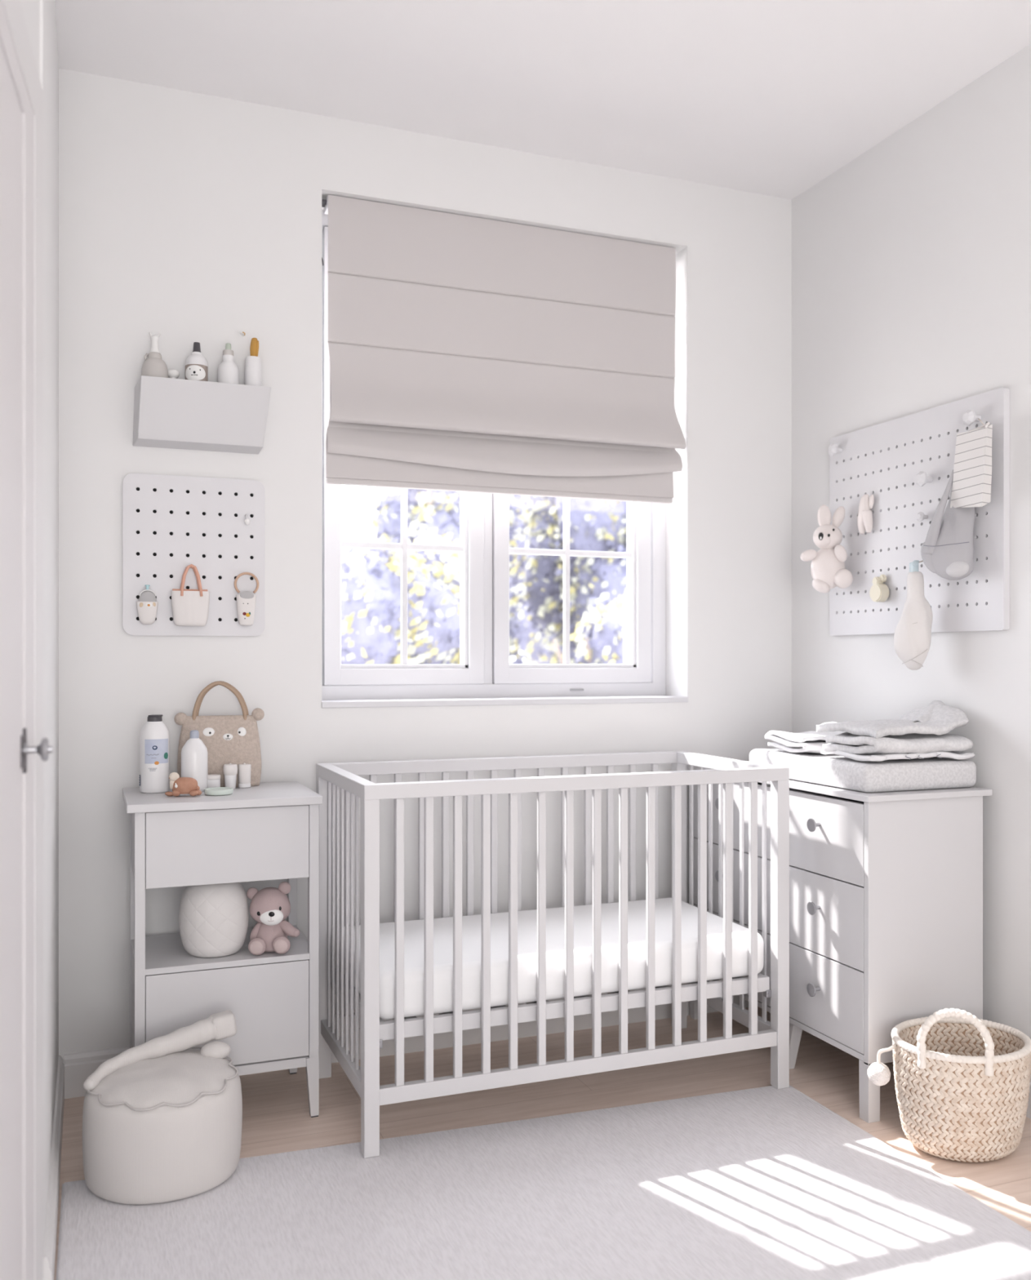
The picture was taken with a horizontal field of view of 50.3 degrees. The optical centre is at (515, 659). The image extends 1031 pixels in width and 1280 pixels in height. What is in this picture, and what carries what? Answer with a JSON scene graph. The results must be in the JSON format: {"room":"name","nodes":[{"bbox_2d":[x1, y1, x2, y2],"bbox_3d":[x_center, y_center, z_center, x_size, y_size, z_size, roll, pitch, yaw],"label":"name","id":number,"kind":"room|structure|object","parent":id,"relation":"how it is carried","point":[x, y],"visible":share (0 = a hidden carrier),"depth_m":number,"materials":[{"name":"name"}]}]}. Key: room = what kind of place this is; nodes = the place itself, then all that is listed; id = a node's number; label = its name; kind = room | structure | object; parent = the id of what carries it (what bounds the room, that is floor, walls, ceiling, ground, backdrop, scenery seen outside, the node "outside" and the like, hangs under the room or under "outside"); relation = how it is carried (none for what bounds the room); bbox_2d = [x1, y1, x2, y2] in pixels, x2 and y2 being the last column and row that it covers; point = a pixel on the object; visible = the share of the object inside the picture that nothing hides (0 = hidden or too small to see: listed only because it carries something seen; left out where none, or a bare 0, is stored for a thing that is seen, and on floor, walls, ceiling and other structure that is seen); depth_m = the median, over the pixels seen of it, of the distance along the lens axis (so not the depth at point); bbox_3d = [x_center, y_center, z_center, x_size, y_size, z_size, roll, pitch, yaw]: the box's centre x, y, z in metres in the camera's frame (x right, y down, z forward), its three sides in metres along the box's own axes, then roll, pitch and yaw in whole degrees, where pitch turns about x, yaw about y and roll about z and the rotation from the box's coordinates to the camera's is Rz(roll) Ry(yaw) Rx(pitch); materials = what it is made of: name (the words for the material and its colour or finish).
{"room":"children's room","nodes":[
{"label":"children's room","id":0,"kind":"room"},
{"bbox_2d":[19,0,58,1248],"bbox_3d":[-0.553,-0.200,0.619,0.278,2.700,5.182,0,0,-18],"label":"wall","id":1,"kind":"structure","parent":0,"point":[40,17],"depth_m":2.21,"materials":[{"name":"white paint"}]},
{"bbox_2d":[0,0,34,1279],"bbox_3d":[-0.658,0.134,1.278,0.052,2.033,1.046,0,0,-17],"label":"door","id":2,"kind":"structure","parent":1,"relation":"attached to","point":[6,39],"depth_m":1.71,"materials":[{"name":"white paint"}]},
{"bbox_2d":[1,0,43,1279],"bbox_3d":[-0.638,0.087,1.284,0.013,2.125,1.260,0,0,-17],"label":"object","id":3,"kind":"structure","parent":1,"relation":"attached to","point":[13,11],"depth_m":1.83,"materials":[{"name":"white paint"}]},
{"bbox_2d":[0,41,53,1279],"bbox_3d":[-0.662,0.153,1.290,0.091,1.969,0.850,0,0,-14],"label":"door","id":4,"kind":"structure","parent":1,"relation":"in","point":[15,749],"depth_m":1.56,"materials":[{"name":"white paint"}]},
{"bbox_2d":[43,1055,64,1279],"bbox_3d":[-1.003,1.094,2.397,0.014,0.112,1.045,0,0,-21],"label":"baseboard","id":5,"kind":"structure","parent":1,"relation":"attached to","point":[51,1229],"depth_m":2.23,"materials":[{"name":"white paint"}]},
{"bbox_2d":[58,68,791,1064],"bbox_3d":[-0.169,-0.200,3.409,2.750,2.700,0.240,0,0,-21],"label":"wall","id":6,"kind":"structure","parent":0,"point":[187,218],"depth_m":3.11,"materials":[{"name":"white paint"}]},
{"bbox_2d":[122,473,264,636],"bbox_3d":[-0.875,-0.281,3.001,0.373,0.434,0.012,0,0,-21],"label":"pegboard","id":7,"kind":"object","parent":6,"relation":"attached to","point":[171,523],"visible":0.92,"depth_m":2.99,"materials":[{"name":"white wood"}]},
{"bbox_2d":[136,584,158,624],"bbox_3d":[-0.984,-0.146,2.935,0.055,0.105,0.028,0,0,-21],"label":"pouch","id":8,"kind":"object","parent":7,"relation":"hanging from","point":[147,605],"visible":1,"depth_m":2.93,"materials":[{"name":"white fabric"}]},
{"bbox_2d":[138,589,156,601],"bbox_3d":[-0.985,-0.169,2.941,0.046,0.034,0.016,0,0,-21],"label":"hood","id":9,"kind":"object","parent":8,"relation":"attached to","point":[147,596],"depth_m":2.93,"materials":[{"name":"white fabric"}]},
{"bbox_2d":[171,564,209,626],"bbox_3d":[-0.879,-0.173,2.972,0.100,0.167,0.038,0,0,-21],"label":"tote","id":10,"kind":"object","parent":7,"relation":"hanging from","point":[190,607],"visible":1,"depth_m":2.96,"materials":[{"name":"white fabric"}]},
{"bbox_2d":[234,572,258,625],"bbox_3d":[-0.742,-0.167,3.031,0.067,0.147,0.026,0,0,-21],"label":"pouch","id":11,"kind":"object","parent":7,"relation":"hanging from","point":[246,601],"visible":1,"depth_m":3.02,"materials":[{"name":"white fabric"}]},
{"bbox_2d":[242,612,250,618],"bbox_3d":[-0.739,-0.120,3.020,0.022,0.020,0.003,0,0,-21],"label":"print","id":12,"kind":"object","parent":11,"relation":"attached to","point":[245,615],"depth_m":3.02,"materials":[{"name":"multicoloured"}]},
{"bbox_2d":[244,514,249,524],"bbox_3d":[-0.742,-0.387,3.036,0.016,0.030,0.018,0,0,-21],"label":"peg","id":13,"kind":"object","parent":7,"relation":"attached to","point":[246,521],"visible":1,"depth_m":3.03,"materials":[{"name":"white wood"}]},
{"bbox_2d":[132,375,271,453],"bbox_3d":[-0.843,-0.658,2.972,0.362,0.171,0.088,0,0,-21],"label":"bin","id":14,"kind":"object","parent":6,"relation":"attached to","point":[173,413],"visible":1,"depth_m":2.95,"materials":[{"name":"white paint"}]},
{"bbox_2d":[141,332,168,377],"bbox_3d":[-0.963,-0.767,2.933,0.070,0.214,0.061,0,0,0],"label":"bottle","id":15,"kind":"object","parent":14,"relation":"on","point":[154,365],"visible":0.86,"depth_m":2.92,"materials":[{"name":"grey"}]},
{"bbox_2d":[168,368,179,378],"bbox_3d":[-0.920,-0.720,2.953,0.033,0.120,0.029,0,0,0],"label":"mushroom","id":16,"kind":"object","parent":14,"relation":"on","point":[172,373],"visible":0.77,"depth_m":2.94,"materials":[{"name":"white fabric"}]},
{"bbox_2d":[185,342,208,381],"bbox_3d":[-0.862,-0.758,2.970,0.060,0.196,0.061,0,0,0],"label":"bottle","id":17,"kind":"object","parent":14,"relation":"in","point":[196,365],"visible":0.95,"depth_m":2.95,"materials":[{"name":"white plastic"}]},
{"bbox_2d":[217,342,239,384],"bbox_3d":[-0.784,-0.761,3.001,0.057,0.202,0.057,0,0,0],"label":"bottle","id":18,"kind":"object","parent":14,"relation":"in","point":[228,371],"visible":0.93,"depth_m":2.98,"materials":[{"name":"white plastic"}]},
{"bbox_2d":[244,355,262,386],"bbox_3d":[-0.723,-0.745,3.027,0.054,0.170,0.054,0,0,0],"label":"brush holder","id":19,"kind":"object","parent":14,"relation":"on","point":[253,363],"visible":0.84,"depth_m":3.01,"materials":[{"name":"white"}]},
{"bbox_2d":[249,337,258,356],"bbox_3d":[-0.719,-0.822,3.028,0.025,0.127,0.018,0,0,0],"label":"brush","id":20,"kind":"object","parent":19,"relation":"in","point":[254,348],"visible":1,"depth_m":3.02,"materials":[{"name":"brown wood"}]},
{"bbox_2d":[64,980,748,1098],"bbox_3d":[-0.131,1.094,3.288,2.257,0.112,0.014,0,0,-21],"label":"baseboard","id":21,"kind":"structure","parent":6,"relation":"attached to","point":[79,1066],"depth_m":3.25,"materials":[{"name":"white paint"}]},
{"bbox_2d":[321,209,666,699],"bbox_3d":[-0.058,-0.608,3.505,1.190,1.465,0.073,0,0,-21],"label":"window","id":22,"kind":"structure","parent":6,"relation":"in","point":[484,670],"depth_m":3.47,"materials":[{"name":"white"}]},
{"bbox_2d":[321,195,686,503],"bbox_3d":[-0.014,-0.922,3.369,1.173,0.834,0.108,0,0,-21],"label":"blind","id":23,"kind":"object","parent":22,"relation":"attached to","point":[467,353],"visible":1,"depth_m":3.34,"materials":[{"name":"grey fabric"}]},
{"bbox_2d":[321,695,688,707],"bbox_3d":[-0.023,0.130,3.413,1.192,0.018,0.152,0,0,-21],"label":"window sill","id":24,"kind":"structure","parent":6,"relation":"attached to","point":[621,699],"depth_m":3.33,"materials":[{"name":"white"}]},
{"bbox_2d":[53,1006,1030,1279],"bbox_3d":[0.457,1.210,1.035,3.400,0.120,5.200,0,0,-21],"label":"floor","id":25,"kind":"structure","parent":0,"point":[277,1118],"depth_m":2.88,"materials":[{"name":"brown wood"}]},
{"bbox_2d":[122,781,322,1117],"bbox_3d":[-0.762,0.746,2.830,0.462,0.808,0.365,0,0,-21],"label":"nightstand","id":26,"kind":"object","parent":25,"relation":"on","point":[268,830],"visible":0.82,"depth_m":2.70,"materials":[{"name":"white paint"}]},
{"bbox_2d":[139,714,169,793],"bbox_3d":[-0.929,0.242,2.830,0.073,0.198,0.074,0,0,0],"label":"lotion bottle","id":27,"kind":"object","parent":26,"relation":"on","point":[154,738],"visible":1,"depth_m":2.80,"materials":[{"name":"white plastic"}]},
{"bbox_2d":[164,772,201,796],"bbox_3d":[-0.830,0.312,2.747,0.090,0.059,0.046,0,0,0],"label":"toy","id":28,"kind":"object","parent":26,"relation":"on","point":[179,785],"visible":1,"depth_m":2.73,"materials":[{"name":"brown"}]},
{"bbox_2d":[181,729,208,791],"bbox_3d":[-0.834,0.263,2.854,0.067,0.158,0.067,0,0,0],"label":"shampoo bottle","id":29,"kind":"object","parent":26,"relation":"on","point":[194,754],"visible":0.85,"depth_m":2.83,"materials":[{"name":"white plastic"}]},
{"bbox_2d":[178,882,248,957],"bbox_3d":[-0.758,0.643,2.763,0.172,0.187,0.149,0,0,0],"label":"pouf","id":30,"kind":"object","parent":26,"relation":"on","point":[214,918],"visible":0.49,"depth_m":2.70,"materials":[{"name":"white fabric"}]},
{"bbox_2d":[207,773,220,787],"bbox_3d":[-0.791,0.322,2.873,0.039,0.039,0.039,0,0,0],"label":"jar","id":31,"kind":"object","parent":26,"relation":"on","point":[214,780],"visible":0.75,"depth_m":2.86,"materials":[{"name":"white"}]},
{"bbox_2d":[204,786,233,795],"bbox_3d":[-0.752,0.335,2.785,0.072,0.014,0.072,0,0,-21],"label":"round dish","id":32,"kind":"object","parent":26,"relation":"on","point":[216,791],"visible":1,"depth_m":2.76,"materials":[{"name":"white"}]},
{"bbox_2d":[173,680,264,786],"bbox_3d":[-0.795,0.200,2.954,0.236,0.284,0.079,0,0,-17],"label":"tote","id":33,"kind":"object","parent":26,"relation":"on","point":[228,739],"visible":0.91,"depth_m":2.94,"materials":[{"name":"beige fabric"}]},
{"bbox_2d":[222,763,237,789],"bbox_3d":[-0.752,0.308,2.899,0.038,0.068,0.037,0,0,0],"label":"cup","id":34,"kind":"object","parent":26,"relation":"on","point":[229,771],"visible":0.93,"depth_m":2.89,"materials":[{"name":"white plastic"}]},
{"bbox_2d":[238,763,251,787],"bbox_3d":[-0.722,0.309,2.927,0.034,0.066,0.034,0,0,0],"label":"cup","id":35,"kind":"object","parent":26,"relation":"on","point":[244,770],"visible":1,"depth_m":2.91,"materials":[{"name":"white plastic"}]},
{"bbox_2d":[246,881,300,955],"bbox_3d":[-0.612,0.649,2.768,0.138,0.173,0.102,0,0,0],"label":"teddy bear","id":36,"kind":"object","parent":26,"relation":"on","point":[269,907],"visible":1,"depth_m":2.75},
{"bbox_2d":[56,1084,1030,1279],"bbox_3d":[0.476,1.145,1.092,1.827,0.010,3.492,0,0,-21],"label":"rug","id":37,"kind":"object","parent":25,"relation":"on","point":[765,1183],"visible":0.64,"depth_m":2.28,"materials":[{"name":"grey carpet"}]},
{"bbox_2d":[82,1009,242,1204],"bbox_3d":[-0.779,0.982,2.435,0.338,0.316,0.313,0,0,-13],"label":"pouf","id":38,"kind":"object","parent":37,"relation":"on","point":[162,1116],"visible":1,"depth_m":2.33,"materials":[{"name":"white fabric"}]},
{"bbox_2d":[315,751,789,1158],"bbox_3d":[0.088,0.719,2.982,1.152,0.862,0.573,0,0,-21],"label":"crib","id":39,"kind":"object","parent":25,"relation":"on","point":[718,994],"visible":0.86,"depth_m":2.79,"materials":[{"name":"white paint"}]},
{"bbox_2d":[339,897,764,1019],"bbox_3d":[0.088,0.790,2.982,1.070,0.119,0.497,0,0,-21],"label":"mattress","id":40,"kind":"object","parent":39,"relation":"on","point":[414,931],"visible":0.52,"depth_m":2.82,"materials":[{"name":"white fabric"}]},
{"bbox_2d":[686,764,992,1123],"bbox_3d":[0.885,0.744,3.193,0.415,0.812,0.890,0,0,-21],"label":"dresser","id":41,"kind":"object","parent":25,"relation":"on","point":[886,888],"visible":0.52,"depth_m":2.81,"materials":[{"name":"white paint"}]},
{"bbox_2d":[749,748,976,792],"bbox_3d":[0.953,0.301,3.073,0.366,0.073,0.540,0,0,-21],"label":"changing pad","id":42,"kind":"object","parent":41,"relation":"on","point":[829,770],"visible":0.75,"depth_m":2.85,"materials":[{"name":"white fabric"}]},
{"bbox_2d":[764,730,845,753],"bbox_3d":[0.910,0.234,3.154,0.335,0.057,0.215,0,0,-21],"label":"folded blanket","id":43,"kind":"object","parent":42,"relation":"on","point":[812,741],"visible":0.46,"depth_m":3.09,"materials":[{"name":"white fabric"}]},
{"bbox_2d":[820,749,974,761],"bbox_3d":[1.013,0.251,2.927,0.336,0.023,0.221,0,0,-21],"label":"folded blanket","id":44,"kind":"object","parent":42,"relation":"on","point":[952,754],"visible":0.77,"depth_m":2.84,"materials":[{"name":"white fabric"}]},
{"bbox_2d":[822,732,973,754],"bbox_3d":[1.010,0.219,2.919,0.325,0.055,0.221,0,0,-21],"label":"folded blanket","id":45,"kind":"object","parent":44,"relation":"on","point":[913,743],"visible":0.89,"depth_m":2.84,"materials":[{"name":"white fabric"}]},
{"bbox_2d":[816,700,968,738],"bbox_3d":[1.013,0.157,2.952,0.324,0.089,0.269,0,0,-21],"label":"blanket","id":46,"kind":"object","parent":45,"relation":"on","point":[937,717],"visible":1,"depth_m":2.89,"materials":[{"name":"white fabric"}]},
{"bbox_2d":[866,1008,1030,1162],"bbox_3d":[1.049,0.969,2.601,0.338,0.360,0.300,0,0,-41],"label":"woven basket","id":47,"kind":"object","parent":25,"relation":"on","point":[962,1080],"visible":1,"depth_m":2.50,"materials":[{"name":"beige"}]},
{"bbox_2d":[55,0,1030,199],"bbox_3d":[0.457,-1.625,1.035,3.400,0.150,5.200,0,0,-21],"label":"ceiling","id":48,"kind":"structure","parent":0,"point":[773,98],"depth_m":2.86,"materials":[{"name":"white paint"}]},
{"bbox_2d":[791,44,1030,1039],"bbox_3d":[1.872,-0.200,1.563,0.200,2.700,5.160,0,0,-21],"label":"wall","id":49,"kind":"structure","parent":0,"point":[911,260],"depth_m":3.08,"materials":[{"name":"white paint"}]},
{"bbox_2d":[829,387,1009,635],"bbox_3d":[1.135,-0.388,3.158,0.020,0.625,0.712,0,0,-21],"label":"pegboard","id":50,"kind":"object","parent":49,"relation":"attached to","point":[883,460],"visible":0.76,"depth_m":3.13,"materials":[{"name":"white wood"}]},
{"bbox_2d":[800,504,853,593],"bbox_3d":[0.958,-0.340,3.369,0.132,0.273,0.120,0,0,-32],"label":"plush","id":51,"kind":"object","parent":50,"relation":"hanging from","point":[828,571],"visible":1,"depth_m":3.36,"materials":[{"name":"white fabric"}]},
{"bbox_2d":[827,443,842,455],"bbox_3d":[0.998,-0.654,3.429,0.040,0.038,0.038,0,0,-21],"label":"wooden peg","id":52,"kind":"object","parent":50,"relation":"attached to","point":[833,449],"visible":1,"depth_m":3.42,"materials":[{"name":"white wood"}]},
{"bbox_2d":[857,493,874,533],"bbox_3d":[1.050,-0.437,3.297,0.032,0.116,0.057,0,0,-21],"label":"peg","id":53,"kind":"object","parent":50,"relation":"attached to","point":[864,520],"visible":1,"depth_m":3.28,"materials":[{"name":"white"}]},
{"bbox_2d":[869,574,888,601],"bbox_3d":[1.072,-0.209,3.237,0.032,0.080,0.054,0,0,-21],"label":"peg","id":54,"kind":"object","parent":50,"relation":"attached to","point":[879,592],"visible":1,"depth_m":3.23,"materials":[{"name":"beige wood"}]},
{"bbox_2d":[893,560,933,670],"bbox_3d":[1.096,-0.125,3.029,0.105,0.309,0.088,0,0,0],"label":"hanging cloth","id":55,"kind":"object","parent":50,"relation":"hanging from","point":[913,632],"visible":0.98,"depth_m":3.00,"materials":[{"name":"white fabric"}]},
{"bbox_2d":[916,511,928,521],"bbox_3d":[1.140,-0.399,3.078,0.029,0.027,0.027,0,0,-21],"label":"wooden peg","id":56,"kind":"object","parent":50,"relation":"attached to","point":[921,517],"visible":1,"depth_m":3.07,"materials":[{"name":"white wood"}]},
{"bbox_2d":[915,471,933,486],"bbox_3d":[1.139,-0.502,3.060,0.044,0.042,0.042,0,0,-21],"label":"wooden peg","id":57,"kind":"object","parent":50,"relation":"attached to","point":[922,478],"visible":1,"depth_m":3.05,"materials":[{"name":"white wood"}]},
{"bbox_2d":[920,469,975,580],"bbox_3d":[1.148,-0.358,2.921,0.132,0.295,0.094,0,0,39],"label":"bag","id":58,"kind":"object","parent":50,"relation":"hanging from","point":[947,551],"visible":0.89,"depth_m":2.90,"materials":[{"name":"grey fabric"}]},
{"bbox_2d":[962,409,981,425],"bbox_3d":[1.203,-0.636,2.894,0.044,0.042,0.042,0,0,-21],"label":"wooden peg","id":59,"kind":"object","parent":50,"relation":"attached to","point":[969,417],"visible":0.99,"depth_m":2.88,"materials":[{"name":"white wood"}]},
{"bbox_2d":[950,418,992,507],"bbox_3d":[1.193,-0.509,2.865,0.047,0.244,0.147,0,0,-11],"label":"striped cloth","id":60,"kind":"object","parent":59,"relation":"hanging from","point":[972,468],"visible":1,"depth_m":2.84,"materials":[{"name":"fabric"}]},
{"bbox_2d":[1026,1075,1030,1119],"bbox_3d":[1.815,1.094,1.412,0.014,0.112,4.920,0,0,-21],"label":"baseboard","id":61,"kind":"structure","parent":49,"relation":"attached to","point":[1028,1109],"depth_m":2.75,"materials":[{"name":"white paint"}]},
{"label":"outside","id":62,"kind":"structure","parent":0,"visible":0},
{"bbox_3d":[-6.796,1.600,31.349,70.000,0.100,56.630,0,0,-21],"label":"ground","id":63,"kind":"structure","parent":62,"visible":0},
{"bbox_2d":[341,528,460,664],"bbox_3d":[-1.049,0.266,8.063,2.229,2.581,1.629,0,0,-16],"label":"foliage","id":64,"kind":"object","parent":63,"relation":"on","point":[371,586],"visible":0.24,"depth_m":7.59,"materials":[{"name":"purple plant"}]},
{"bbox_2d":[361,486,525,664],"bbox_3d":[-0.708,-0.491,10.965,1.678,4.088,1.864,0,0,-21],"label":"foliage","id":65,"kind":"object","parent":63,"relation":"on","point":[427,509],"visible":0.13,"depth_m":10.66,"materials":[{"name":"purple plant"}]},
{"bbox_2d":[509,494,561,664],"bbox_3d":[0.293,-1.454,15.790,3.121,6.015,2.409,0,0,-21],"label":"tree","id":66,"kind":"object","parent":63,"relation":"on","point":[531,655],"visible":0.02,"depth_m":14.97,"materials":[{"name":"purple plant"}]},
{"bbox_2d":[509,495,626,664],"bbox_3d":[1.137,-0.804,11.816,2.225,4.715,2.509,0,0,-26],"label":"foliage","id":67,"kind":"object","parent":63,"relation":"on","point":[595,525],"visible":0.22,"depth_m":11.30,"materials":[{"name":"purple plant"}]},
{"bbox_2d":[552,588,626,664],"bbox_3d":[0.753,0.503,8.733,1.572,2.107,1.321,0,0,-21],"label":"foliage","id":68,"kind":"object","parent":63,"relation":"on","point":[603,642],"visible":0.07,"depth_m":8.35,"materials":[{"name":"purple plant"}]},
{"bbox_2d":[623,597,626,663],"bbox_3d":[0.762,0.600,7.160,0.110,2.000,0.110,0,0,-21],"label":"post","id":69,"kind":"object","parent":63,"relation":"on","point":[624,598],"visible":0.08,"depth_m":7.14,"materials":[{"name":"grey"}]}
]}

